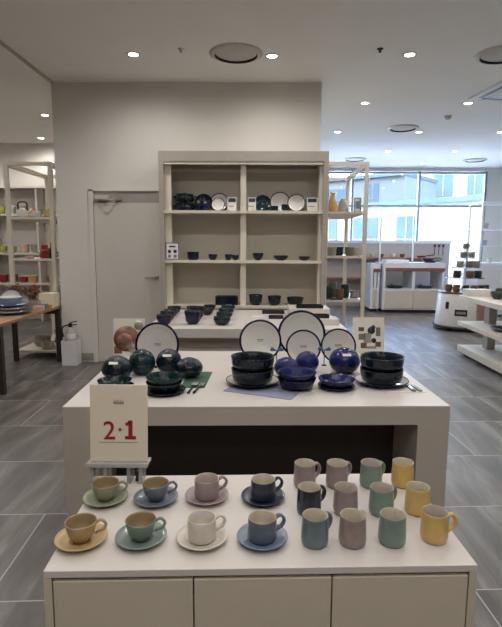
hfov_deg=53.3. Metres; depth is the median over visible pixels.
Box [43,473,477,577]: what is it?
countertop
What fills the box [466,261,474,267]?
mug
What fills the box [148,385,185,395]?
plate
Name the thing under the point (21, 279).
bowl
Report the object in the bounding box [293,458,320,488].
mug
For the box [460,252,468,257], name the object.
mug
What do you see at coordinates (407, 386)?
cutlery
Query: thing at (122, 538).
saucer
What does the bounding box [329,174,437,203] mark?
building
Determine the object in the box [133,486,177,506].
saucer
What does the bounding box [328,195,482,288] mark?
building
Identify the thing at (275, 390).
placemat
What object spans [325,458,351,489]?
mug
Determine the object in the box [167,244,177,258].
print
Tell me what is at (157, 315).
bowl
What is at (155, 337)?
plate
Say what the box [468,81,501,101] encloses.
ceiling vent
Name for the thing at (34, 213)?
bowl
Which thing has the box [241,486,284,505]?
saucer
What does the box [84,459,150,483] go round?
sign stand
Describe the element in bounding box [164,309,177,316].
bowl
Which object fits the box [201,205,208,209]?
cup
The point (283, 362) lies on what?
bowl
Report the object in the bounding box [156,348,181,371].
bowl
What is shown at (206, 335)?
display table
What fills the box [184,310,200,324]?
bowl
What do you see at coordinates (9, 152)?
wall
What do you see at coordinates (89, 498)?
saucer
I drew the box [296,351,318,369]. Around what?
bowl
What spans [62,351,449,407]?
countertop
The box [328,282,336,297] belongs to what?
pot
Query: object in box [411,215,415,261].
slim post
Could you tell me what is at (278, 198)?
plate
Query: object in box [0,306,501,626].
floor
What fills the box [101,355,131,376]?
bowl
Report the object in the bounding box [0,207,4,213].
bowl
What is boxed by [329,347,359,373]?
bowl
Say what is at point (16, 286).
dried arrangement
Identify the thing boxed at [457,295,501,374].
gondola
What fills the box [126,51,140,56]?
recessed light
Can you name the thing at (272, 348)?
ornament
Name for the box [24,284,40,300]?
dried arrangement
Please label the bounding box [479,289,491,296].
gift box
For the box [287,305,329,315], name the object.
display riser
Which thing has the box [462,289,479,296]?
gift box
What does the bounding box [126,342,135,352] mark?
picture
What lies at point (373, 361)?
bowl
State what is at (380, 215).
slim post
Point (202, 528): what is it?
tea cup
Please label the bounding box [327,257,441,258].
wood shelf
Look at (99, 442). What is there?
print
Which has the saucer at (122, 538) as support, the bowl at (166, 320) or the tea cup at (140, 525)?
the tea cup at (140, 525)
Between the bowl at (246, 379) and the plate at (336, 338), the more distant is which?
the plate at (336, 338)
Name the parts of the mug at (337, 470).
handle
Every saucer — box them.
[54,523,107,551]
[83,485,127,506]
[115,522,166,549]
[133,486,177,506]
[176,523,226,550]
[185,485,228,504]
[237,523,287,550]
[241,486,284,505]
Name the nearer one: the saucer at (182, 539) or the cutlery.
the saucer at (182, 539)
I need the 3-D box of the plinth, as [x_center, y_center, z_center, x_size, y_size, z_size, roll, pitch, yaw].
[4.128,-0.477,9.716,1.060,1.550,1.060,0,8,1]
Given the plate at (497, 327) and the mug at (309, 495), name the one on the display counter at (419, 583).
the mug at (309, 495)
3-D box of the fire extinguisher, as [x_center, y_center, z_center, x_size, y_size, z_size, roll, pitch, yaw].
[-2.417,0.380,6.698,0.196,0.568,0.136,0,8,1]
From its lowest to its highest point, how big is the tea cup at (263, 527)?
0.071 m
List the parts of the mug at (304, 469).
handle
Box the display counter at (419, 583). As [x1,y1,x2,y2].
[43,473,477,626]
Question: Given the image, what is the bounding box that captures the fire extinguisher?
[61,321,76,340]
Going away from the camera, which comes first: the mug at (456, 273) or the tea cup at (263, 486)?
the tea cup at (263, 486)
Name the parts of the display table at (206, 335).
modesty panel, rail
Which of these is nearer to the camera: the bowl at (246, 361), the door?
the bowl at (246, 361)
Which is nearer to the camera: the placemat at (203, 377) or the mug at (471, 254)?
the placemat at (203, 377)
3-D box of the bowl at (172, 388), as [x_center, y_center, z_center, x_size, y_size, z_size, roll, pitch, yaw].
[-0.503,0.421,2.902,0.210,0.058,0.210,0,8,1]
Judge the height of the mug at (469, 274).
0.140 m
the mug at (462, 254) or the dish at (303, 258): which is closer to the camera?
the dish at (303, 258)
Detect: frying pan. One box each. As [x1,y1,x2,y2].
[387,284,402,288]
[416,284,432,288]
[422,257,439,259]
[424,259,442,262]
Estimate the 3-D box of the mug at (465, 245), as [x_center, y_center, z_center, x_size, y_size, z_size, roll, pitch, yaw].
[4.141,-1.294,9.601,0.132,0.100,0.115,3,8,19]
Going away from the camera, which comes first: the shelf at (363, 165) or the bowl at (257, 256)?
the bowl at (257, 256)
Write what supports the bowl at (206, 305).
on the display table at (206, 335)
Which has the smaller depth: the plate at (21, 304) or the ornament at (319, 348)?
the ornament at (319, 348)
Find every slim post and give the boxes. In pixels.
[378,215,381,261]
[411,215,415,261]
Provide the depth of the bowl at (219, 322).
4.99 m
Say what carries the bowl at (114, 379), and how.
on the plate
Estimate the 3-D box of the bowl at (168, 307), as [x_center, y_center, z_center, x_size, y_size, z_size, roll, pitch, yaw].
[-0.897,-0.041,5.849,0.160,0.085,0.160,0,8,1]
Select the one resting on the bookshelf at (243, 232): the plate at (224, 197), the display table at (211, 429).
the plate at (224, 197)
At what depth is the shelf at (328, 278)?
12.87 m
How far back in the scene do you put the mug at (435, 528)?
1.52 m
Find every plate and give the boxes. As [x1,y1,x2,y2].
[0,302,28,307]
[0,306,28,311]
[0,309,30,314]
[1,290,21,300]
[135,322,178,367]
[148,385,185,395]
[195,194,211,209]
[211,193,227,209]
[211,198,224,209]
[226,375,278,387]
[239,319,281,356]
[256,195,270,210]
[270,192,288,210]
[278,310,325,351]
[286,329,320,359]
[287,194,304,210]
[318,382,354,390]
[321,328,355,359]
[354,374,408,387]
[490,325,501,331]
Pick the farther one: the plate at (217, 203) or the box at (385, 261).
the box at (385, 261)
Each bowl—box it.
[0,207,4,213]
[0,246,6,252]
[0,275,7,281]
[0,296,22,305]
[8,274,17,281]
[11,206,15,213]
[19,244,28,252]
[19,277,27,282]
[29,275,37,282]
[30,244,37,252]
[31,211,42,216]
[97,375,131,384]
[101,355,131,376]
[129,349,155,375]
[145,371,182,385]
[146,379,181,393]
[156,314,171,316]
[156,316,171,324]
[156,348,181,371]
[160,310,174,313]
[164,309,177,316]
[167,306,180,313]
[175,357,202,378]
[187,252,198,259]
[203,304,215,310]
[203,307,213,314]
[213,318,230,324]
[214,316,229,319]
[216,311,231,314]
[219,307,233,310]
[221,304,234,306]
[231,351,273,372]
[231,366,273,385]
[249,294,262,304]
[252,253,263,259]
[268,295,280,304]
[274,357,298,374]
[277,367,316,381]
[277,375,315,390]
[287,296,303,304]
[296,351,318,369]
[318,373,354,389]
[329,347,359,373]
[360,351,404,372]
[360,366,403,385]
[490,291,501,298]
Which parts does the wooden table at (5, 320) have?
leg, leg, leg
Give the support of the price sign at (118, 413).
on the sign stand at (105, 465)
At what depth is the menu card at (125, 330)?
3.82 m
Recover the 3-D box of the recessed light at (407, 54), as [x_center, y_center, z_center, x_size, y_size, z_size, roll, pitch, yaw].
[1.715,-2.797,5.406,0.156,0.008,0.156,0,8,1]
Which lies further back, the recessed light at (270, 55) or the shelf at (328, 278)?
the shelf at (328, 278)
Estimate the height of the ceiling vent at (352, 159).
0.026 m
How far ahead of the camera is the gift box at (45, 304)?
6.38 m
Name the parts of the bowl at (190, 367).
lid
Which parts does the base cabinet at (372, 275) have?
door, door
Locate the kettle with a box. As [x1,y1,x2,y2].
[17,201,30,216]
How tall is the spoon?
0.014 m
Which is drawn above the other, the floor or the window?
the window
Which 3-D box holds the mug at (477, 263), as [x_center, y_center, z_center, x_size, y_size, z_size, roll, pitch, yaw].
[4.283,-0.936,9.505,0.136,0.120,0.147,1,8,5]
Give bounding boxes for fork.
[192,383,204,393]
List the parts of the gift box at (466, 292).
lid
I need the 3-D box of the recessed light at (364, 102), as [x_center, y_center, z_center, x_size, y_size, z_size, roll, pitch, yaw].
[1.654,-3.050,7.250,0.156,0.008,0.156,0,8,1]
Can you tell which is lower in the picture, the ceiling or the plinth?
the plinth
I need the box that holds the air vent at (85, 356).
[81,353,93,359]
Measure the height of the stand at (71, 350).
0.330 m
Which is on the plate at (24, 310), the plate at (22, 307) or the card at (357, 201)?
the plate at (22, 307)
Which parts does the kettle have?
handle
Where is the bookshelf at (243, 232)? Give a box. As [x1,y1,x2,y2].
[158,151,328,310]
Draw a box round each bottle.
[49,242,51,258]
[328,192,337,210]
[337,198,348,211]
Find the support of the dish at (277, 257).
on the bookshelf at (243, 232)
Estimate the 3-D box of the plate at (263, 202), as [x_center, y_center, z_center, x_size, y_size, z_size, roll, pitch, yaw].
[0.147,-1.386,6.274,0.210,0.205,0.058,0,8,0]
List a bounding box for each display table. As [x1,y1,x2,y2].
[62,351,449,517]
[152,310,347,350]
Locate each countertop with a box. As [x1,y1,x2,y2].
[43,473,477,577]
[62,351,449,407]
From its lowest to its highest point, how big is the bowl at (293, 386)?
0.065 m
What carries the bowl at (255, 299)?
on the bookshelf at (243, 232)
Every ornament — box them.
[270,347,282,360]
[318,347,330,365]
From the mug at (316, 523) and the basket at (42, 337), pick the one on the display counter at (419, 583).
the mug at (316, 523)
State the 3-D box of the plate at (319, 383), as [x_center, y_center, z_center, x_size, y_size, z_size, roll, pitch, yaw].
[0.514,0.437,3.010,0.224,0.022,0.224,0,8,1]
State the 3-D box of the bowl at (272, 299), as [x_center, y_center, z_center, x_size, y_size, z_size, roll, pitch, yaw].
[0.300,-0.168,6.413,0.176,0.115,0.176,0,8,1]
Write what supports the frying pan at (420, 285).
in the cabinet at (409, 298)
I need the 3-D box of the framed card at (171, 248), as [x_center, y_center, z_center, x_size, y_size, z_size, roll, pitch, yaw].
[-0.983,-0.779,6.248,0.170,0.215,0.020,0,8,1]
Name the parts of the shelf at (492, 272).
post, post, rail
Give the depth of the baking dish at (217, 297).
6.34 m
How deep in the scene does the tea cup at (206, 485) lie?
1.76 m
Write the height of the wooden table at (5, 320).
0.770 m
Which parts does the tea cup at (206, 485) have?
handle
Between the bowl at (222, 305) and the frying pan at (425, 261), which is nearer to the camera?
the bowl at (222, 305)
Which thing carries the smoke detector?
attached to the ceiling
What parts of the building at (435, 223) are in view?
cornice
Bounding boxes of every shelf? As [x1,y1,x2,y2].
[3,162,58,358]
[325,162,369,326]
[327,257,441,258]
[327,277,360,279]
[463,201,501,313]
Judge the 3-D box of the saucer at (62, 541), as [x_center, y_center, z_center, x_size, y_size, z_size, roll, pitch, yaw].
[-0.518,0.687,1.527,0.156,0.020,0.156,0,8,1]
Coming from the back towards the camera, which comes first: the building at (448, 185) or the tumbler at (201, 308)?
the building at (448, 185)
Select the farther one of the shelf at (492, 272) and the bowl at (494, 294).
the shelf at (492, 272)
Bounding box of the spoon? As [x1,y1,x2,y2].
[187,382,197,393]
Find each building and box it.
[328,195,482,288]
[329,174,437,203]
[417,174,483,197]
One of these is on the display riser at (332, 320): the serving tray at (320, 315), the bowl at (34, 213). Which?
the serving tray at (320, 315)
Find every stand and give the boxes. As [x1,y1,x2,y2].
[61,339,81,365]
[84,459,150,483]
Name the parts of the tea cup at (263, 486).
handle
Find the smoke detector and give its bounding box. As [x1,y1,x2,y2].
[444,115,451,119]
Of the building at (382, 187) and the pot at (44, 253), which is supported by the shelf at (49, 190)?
the pot at (44, 253)
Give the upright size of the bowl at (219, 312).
0.055 m
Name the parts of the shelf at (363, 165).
post, cross rail, post, cross rail, rail, post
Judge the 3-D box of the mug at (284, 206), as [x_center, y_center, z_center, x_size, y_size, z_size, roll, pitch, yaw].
[0.420,-1.312,6.204,0.090,0.080,0.090,0,8,1]
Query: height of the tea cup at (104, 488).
0.063 m
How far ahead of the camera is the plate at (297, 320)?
3.83 m
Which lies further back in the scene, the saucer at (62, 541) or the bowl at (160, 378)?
the bowl at (160, 378)
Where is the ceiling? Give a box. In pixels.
[0,0,501,167]
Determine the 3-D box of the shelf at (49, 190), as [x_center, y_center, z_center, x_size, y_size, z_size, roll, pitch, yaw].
[-2.971,-0.778,7.483,0.640,2.680,1.350,0,8,1]
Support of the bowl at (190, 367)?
on the placemat at (203, 377)
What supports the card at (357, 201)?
on the shelf at (363, 165)
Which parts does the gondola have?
post, post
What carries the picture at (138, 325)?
attached to the menu card at (125, 330)
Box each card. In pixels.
[113,318,143,355]
[165,242,178,259]
[227,197,235,209]
[248,197,255,210]
[307,198,317,210]
[354,198,360,211]
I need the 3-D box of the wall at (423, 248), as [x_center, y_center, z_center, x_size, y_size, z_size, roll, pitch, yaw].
[3.499,-1.034,13.101,3.460,1.730,0.540,0,8,1]
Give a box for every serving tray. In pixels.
[262,310,283,313]
[269,315,283,318]
[296,304,322,308]
[314,313,328,317]
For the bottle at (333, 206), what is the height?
0.260 m
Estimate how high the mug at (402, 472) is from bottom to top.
0.092 m
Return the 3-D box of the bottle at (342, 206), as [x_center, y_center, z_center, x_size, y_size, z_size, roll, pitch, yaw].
[1.278,-1.506,6.992,0.180,0.200,0.180,0,8,1]
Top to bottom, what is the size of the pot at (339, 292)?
0.140 m
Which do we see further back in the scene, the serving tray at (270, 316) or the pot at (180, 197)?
the pot at (180, 197)
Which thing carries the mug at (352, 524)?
on the display counter at (419, 583)
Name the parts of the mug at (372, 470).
handle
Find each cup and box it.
[64,513,106,543]
[91,476,127,501]
[125,511,165,542]
[142,476,177,501]
[187,510,225,545]
[194,473,227,501]
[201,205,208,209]
[208,254,217,259]
[225,254,231,259]
[248,509,285,544]
[251,473,282,502]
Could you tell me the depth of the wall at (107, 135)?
6.45 m
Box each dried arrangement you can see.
[5,283,24,294]
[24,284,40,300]
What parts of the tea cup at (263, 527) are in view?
handle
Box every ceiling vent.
[209,43,262,63]
[344,157,365,161]
[387,124,418,131]
[463,158,486,162]
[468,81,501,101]
[474,45,501,64]
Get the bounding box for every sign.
[90,384,147,460]
[353,317,383,352]
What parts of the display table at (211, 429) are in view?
panel, recess panel, panel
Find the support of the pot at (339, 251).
on the shelf at (363, 165)
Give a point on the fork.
(201, 384)
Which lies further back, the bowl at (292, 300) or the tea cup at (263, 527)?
the bowl at (292, 300)
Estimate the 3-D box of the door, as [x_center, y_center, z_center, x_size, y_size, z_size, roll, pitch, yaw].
[-1.647,-0.471,6.653,0.985,2.310,0.138,0,8,1]
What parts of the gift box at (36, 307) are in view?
lid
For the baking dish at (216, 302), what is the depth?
6.34 m
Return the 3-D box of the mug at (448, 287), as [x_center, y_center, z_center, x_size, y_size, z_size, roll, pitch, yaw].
[3.776,-0.489,9.533,0.143,0.140,0.129,4,9,25]
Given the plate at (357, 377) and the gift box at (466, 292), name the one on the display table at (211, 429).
the plate at (357, 377)
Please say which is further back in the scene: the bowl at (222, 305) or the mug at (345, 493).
the bowl at (222, 305)
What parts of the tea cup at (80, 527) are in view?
handle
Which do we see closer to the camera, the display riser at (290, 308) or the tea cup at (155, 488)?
the tea cup at (155, 488)
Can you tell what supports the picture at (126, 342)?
attached to the menu card at (125, 330)
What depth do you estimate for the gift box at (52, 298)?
6.62 m
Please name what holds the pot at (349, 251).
on the shelf at (363, 165)
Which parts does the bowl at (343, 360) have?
lid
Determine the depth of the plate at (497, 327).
6.69 m
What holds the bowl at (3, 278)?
on the wall shelf unit at (24, 232)
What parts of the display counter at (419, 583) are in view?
door, door, door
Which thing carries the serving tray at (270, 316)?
on the display table at (206, 335)
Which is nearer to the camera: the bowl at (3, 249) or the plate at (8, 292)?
the plate at (8, 292)
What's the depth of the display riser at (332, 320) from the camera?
5.05 m
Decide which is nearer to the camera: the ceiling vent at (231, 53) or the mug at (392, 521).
the mug at (392, 521)
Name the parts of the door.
closer arm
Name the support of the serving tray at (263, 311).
on the display table at (206, 335)
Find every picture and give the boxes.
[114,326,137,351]
[117,333,132,348]
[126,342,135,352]
[134,321,142,329]
[367,327,374,333]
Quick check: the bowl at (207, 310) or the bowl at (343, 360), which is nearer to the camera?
the bowl at (343, 360)
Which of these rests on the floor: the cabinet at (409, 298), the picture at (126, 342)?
the cabinet at (409, 298)
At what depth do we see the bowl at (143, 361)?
3.24 m
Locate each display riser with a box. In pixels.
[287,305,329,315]
[320,316,338,324]
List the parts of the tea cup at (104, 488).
handle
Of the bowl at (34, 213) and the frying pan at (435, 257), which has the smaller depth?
the bowl at (34, 213)
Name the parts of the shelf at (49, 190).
post, cross rail, rail, post, post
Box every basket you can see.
[34,334,51,345]
[41,340,54,348]
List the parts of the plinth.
label plate, picture panel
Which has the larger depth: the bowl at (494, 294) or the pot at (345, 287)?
the pot at (345, 287)
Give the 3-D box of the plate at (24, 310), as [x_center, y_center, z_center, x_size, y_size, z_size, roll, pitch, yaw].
[-2.877,-0.016,5.996,0.440,0.034,0.440,0,8,1]
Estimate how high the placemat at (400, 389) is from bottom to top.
0.003 m
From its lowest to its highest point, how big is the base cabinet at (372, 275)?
1.170 m
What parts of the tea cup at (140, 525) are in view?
handle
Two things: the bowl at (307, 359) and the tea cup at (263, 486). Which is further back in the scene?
the bowl at (307, 359)
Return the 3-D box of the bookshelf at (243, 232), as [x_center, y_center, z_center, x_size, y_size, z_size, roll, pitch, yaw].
[-0.097,-0.640,6.420,2.070,2.725,0.390,0,8,1]
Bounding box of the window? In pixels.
[329,171,487,261]
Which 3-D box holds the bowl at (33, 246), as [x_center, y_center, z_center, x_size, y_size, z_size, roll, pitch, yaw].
[-4.468,-1.346,10.360,0.190,0.169,0.190,0,8,1]
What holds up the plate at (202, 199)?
on the bookshelf at (243, 232)
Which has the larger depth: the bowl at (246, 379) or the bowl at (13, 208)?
the bowl at (13, 208)
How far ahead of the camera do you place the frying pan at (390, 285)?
12.10 m
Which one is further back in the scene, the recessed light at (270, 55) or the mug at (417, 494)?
the recessed light at (270, 55)
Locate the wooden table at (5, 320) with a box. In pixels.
[0,305,61,394]
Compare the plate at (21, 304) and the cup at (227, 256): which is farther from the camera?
the cup at (227, 256)
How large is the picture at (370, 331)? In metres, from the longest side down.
0.060 x 0.060 x 0.001 m
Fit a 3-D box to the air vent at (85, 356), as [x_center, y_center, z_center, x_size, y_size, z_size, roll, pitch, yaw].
[-2.310,0.592,6.862,0.300,0.100,0.013,0,8,1]
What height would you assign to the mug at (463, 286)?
0.140 m
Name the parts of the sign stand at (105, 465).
leg, leg, leg, leg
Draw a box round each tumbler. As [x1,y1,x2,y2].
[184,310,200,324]
[189,306,203,318]
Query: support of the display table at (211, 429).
on the floor
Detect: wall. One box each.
[0,143,55,185]
[51,82,321,352]
[326,240,450,305]
[329,168,501,261]
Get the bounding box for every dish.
[215,295,237,300]
[215,301,237,304]
[273,255,287,259]
[298,256,309,260]
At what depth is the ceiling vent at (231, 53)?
5.37 m
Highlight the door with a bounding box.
[88,189,160,361]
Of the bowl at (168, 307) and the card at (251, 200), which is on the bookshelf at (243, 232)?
the card at (251, 200)
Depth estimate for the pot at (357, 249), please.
6.97 m
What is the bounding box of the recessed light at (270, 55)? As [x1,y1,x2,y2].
[265,53,278,58]
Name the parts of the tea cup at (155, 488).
handle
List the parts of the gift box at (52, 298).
lid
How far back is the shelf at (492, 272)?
11.40 m
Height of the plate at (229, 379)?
0.030 m
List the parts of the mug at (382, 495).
handle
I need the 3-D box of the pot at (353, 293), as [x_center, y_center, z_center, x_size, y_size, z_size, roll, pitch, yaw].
[1.444,-0.265,6.998,0.126,0.120,0.126,0,8,1]
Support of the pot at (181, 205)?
on the bookshelf at (243, 232)
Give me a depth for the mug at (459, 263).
9.45 m
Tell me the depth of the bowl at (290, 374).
3.04 m
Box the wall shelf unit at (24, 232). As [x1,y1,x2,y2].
[0,186,61,320]
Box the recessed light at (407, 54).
[402,52,416,57]
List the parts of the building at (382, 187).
cornice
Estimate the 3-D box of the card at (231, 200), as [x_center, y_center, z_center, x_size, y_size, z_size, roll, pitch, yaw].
[-0.239,-1.369,6.262,0.110,0.170,0.032,0,8,1]
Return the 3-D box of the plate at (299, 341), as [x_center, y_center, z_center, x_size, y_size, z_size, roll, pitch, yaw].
[0.378,0.241,3.600,0.254,0.248,0.065,0,8,0]
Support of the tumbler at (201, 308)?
on the display table at (206, 335)
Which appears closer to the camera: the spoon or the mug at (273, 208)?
the spoon
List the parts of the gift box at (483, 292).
lid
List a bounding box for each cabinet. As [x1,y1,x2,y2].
[364,263,380,311]
[375,262,445,312]
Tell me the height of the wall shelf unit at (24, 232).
2.750 m
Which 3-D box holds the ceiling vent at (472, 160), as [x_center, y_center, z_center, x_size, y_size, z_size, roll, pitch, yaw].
[5.378,-3.672,12.005,0.540,0.026,0.540,0,8,1]
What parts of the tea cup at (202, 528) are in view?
handle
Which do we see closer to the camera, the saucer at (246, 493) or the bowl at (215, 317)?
the saucer at (246, 493)
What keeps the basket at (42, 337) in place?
on the shelf at (49, 190)
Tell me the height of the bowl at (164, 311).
0.068 m
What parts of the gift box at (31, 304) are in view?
lid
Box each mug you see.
[270,206,277,210]
[281,204,288,210]
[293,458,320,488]
[297,481,325,515]
[301,508,332,549]
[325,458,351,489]
[333,481,357,515]
[338,508,365,549]
[359,458,385,489]
[368,482,396,517]
[378,507,405,548]
[391,457,413,488]
[404,481,429,516]
[420,505,457,545]
[445,284,452,291]
[453,270,461,277]
[453,284,461,291]
[456,261,464,266]
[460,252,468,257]
[462,285,470,290]
[463,243,469,248]
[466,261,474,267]
[466,271,475,277]
[468,252,474,257]
[473,261,479,267]
[474,271,481,277]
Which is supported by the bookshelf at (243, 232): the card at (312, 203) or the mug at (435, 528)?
the card at (312, 203)
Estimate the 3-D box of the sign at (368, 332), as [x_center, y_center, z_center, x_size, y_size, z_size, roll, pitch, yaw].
[0.938,0.173,3.991,0.250,0.283,0.048,0,8,-1]
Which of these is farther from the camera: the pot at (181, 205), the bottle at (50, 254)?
the bottle at (50, 254)
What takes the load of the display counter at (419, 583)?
on the floor
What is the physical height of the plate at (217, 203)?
0.168 m
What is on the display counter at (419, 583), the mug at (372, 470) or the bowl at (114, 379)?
the mug at (372, 470)
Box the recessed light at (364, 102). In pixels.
[360,101,370,104]
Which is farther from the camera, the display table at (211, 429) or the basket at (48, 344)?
the basket at (48, 344)
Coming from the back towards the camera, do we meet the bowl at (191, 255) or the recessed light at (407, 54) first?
the bowl at (191, 255)
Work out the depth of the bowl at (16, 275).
10.41 m
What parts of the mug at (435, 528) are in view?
handle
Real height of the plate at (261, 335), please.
0.307 m
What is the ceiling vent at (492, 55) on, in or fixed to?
in the ceiling
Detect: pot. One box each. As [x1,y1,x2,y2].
[38,248,58,257]
[173,193,195,201]
[173,202,194,209]
[326,286,332,298]
[327,247,336,255]
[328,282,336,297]
[335,247,343,255]
[335,288,343,298]
[341,284,348,297]
[345,247,355,255]
[350,290,358,297]
[354,247,360,255]
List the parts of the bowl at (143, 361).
lid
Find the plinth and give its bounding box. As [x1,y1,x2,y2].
[432,249,484,329]
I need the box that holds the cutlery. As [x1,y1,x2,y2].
[405,385,422,391]
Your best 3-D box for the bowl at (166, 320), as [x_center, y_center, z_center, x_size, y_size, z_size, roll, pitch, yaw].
[-0.872,0.071,5.029,0.160,0.085,0.160,0,8,1]
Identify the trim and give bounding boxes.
[0,40,53,82]
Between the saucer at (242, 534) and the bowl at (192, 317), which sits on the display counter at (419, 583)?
the saucer at (242, 534)
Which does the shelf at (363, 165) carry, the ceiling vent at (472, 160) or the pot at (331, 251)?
the pot at (331, 251)
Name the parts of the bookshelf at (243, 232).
rail, cross rail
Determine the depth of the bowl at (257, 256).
6.27 m
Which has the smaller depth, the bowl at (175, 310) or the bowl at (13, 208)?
the bowl at (175, 310)
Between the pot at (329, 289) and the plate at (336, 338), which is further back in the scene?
the pot at (329, 289)
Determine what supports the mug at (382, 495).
on the display counter at (419, 583)
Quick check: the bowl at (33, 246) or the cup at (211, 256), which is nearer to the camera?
the cup at (211, 256)
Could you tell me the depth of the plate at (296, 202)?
6.31 m
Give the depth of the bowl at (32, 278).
10.39 m
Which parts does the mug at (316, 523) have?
handle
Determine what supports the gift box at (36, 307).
on the wooden table at (5, 320)
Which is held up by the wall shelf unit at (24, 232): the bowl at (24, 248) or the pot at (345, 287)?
the bowl at (24, 248)
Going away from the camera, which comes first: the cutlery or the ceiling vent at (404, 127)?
the cutlery
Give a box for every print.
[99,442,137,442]
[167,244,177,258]
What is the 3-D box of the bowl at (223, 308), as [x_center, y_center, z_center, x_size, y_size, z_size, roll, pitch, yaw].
[-0.283,-0.032,5.718,0.170,0.055,0.170,0,8,1]
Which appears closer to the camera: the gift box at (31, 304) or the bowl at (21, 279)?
the gift box at (31, 304)
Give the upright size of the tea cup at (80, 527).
0.063 m
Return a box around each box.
[21,301,40,309]
[33,305,44,310]
[38,303,47,309]
[39,292,59,306]
[381,260,408,262]
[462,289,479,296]
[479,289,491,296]
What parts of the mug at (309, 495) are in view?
handle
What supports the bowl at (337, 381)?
on the plate at (319, 383)
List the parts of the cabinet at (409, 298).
door, door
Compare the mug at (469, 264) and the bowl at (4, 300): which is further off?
the mug at (469, 264)
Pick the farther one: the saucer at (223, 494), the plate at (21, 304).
the plate at (21, 304)
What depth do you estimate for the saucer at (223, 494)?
1.77 m
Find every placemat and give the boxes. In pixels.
[181,372,211,387]
[223,382,300,399]
[381,380,426,392]
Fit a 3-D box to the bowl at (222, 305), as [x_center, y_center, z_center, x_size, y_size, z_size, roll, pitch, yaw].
[-0.278,-0.078,6.054,0.170,0.055,0.170,0,8,1]
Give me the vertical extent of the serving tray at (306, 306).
0.035 m

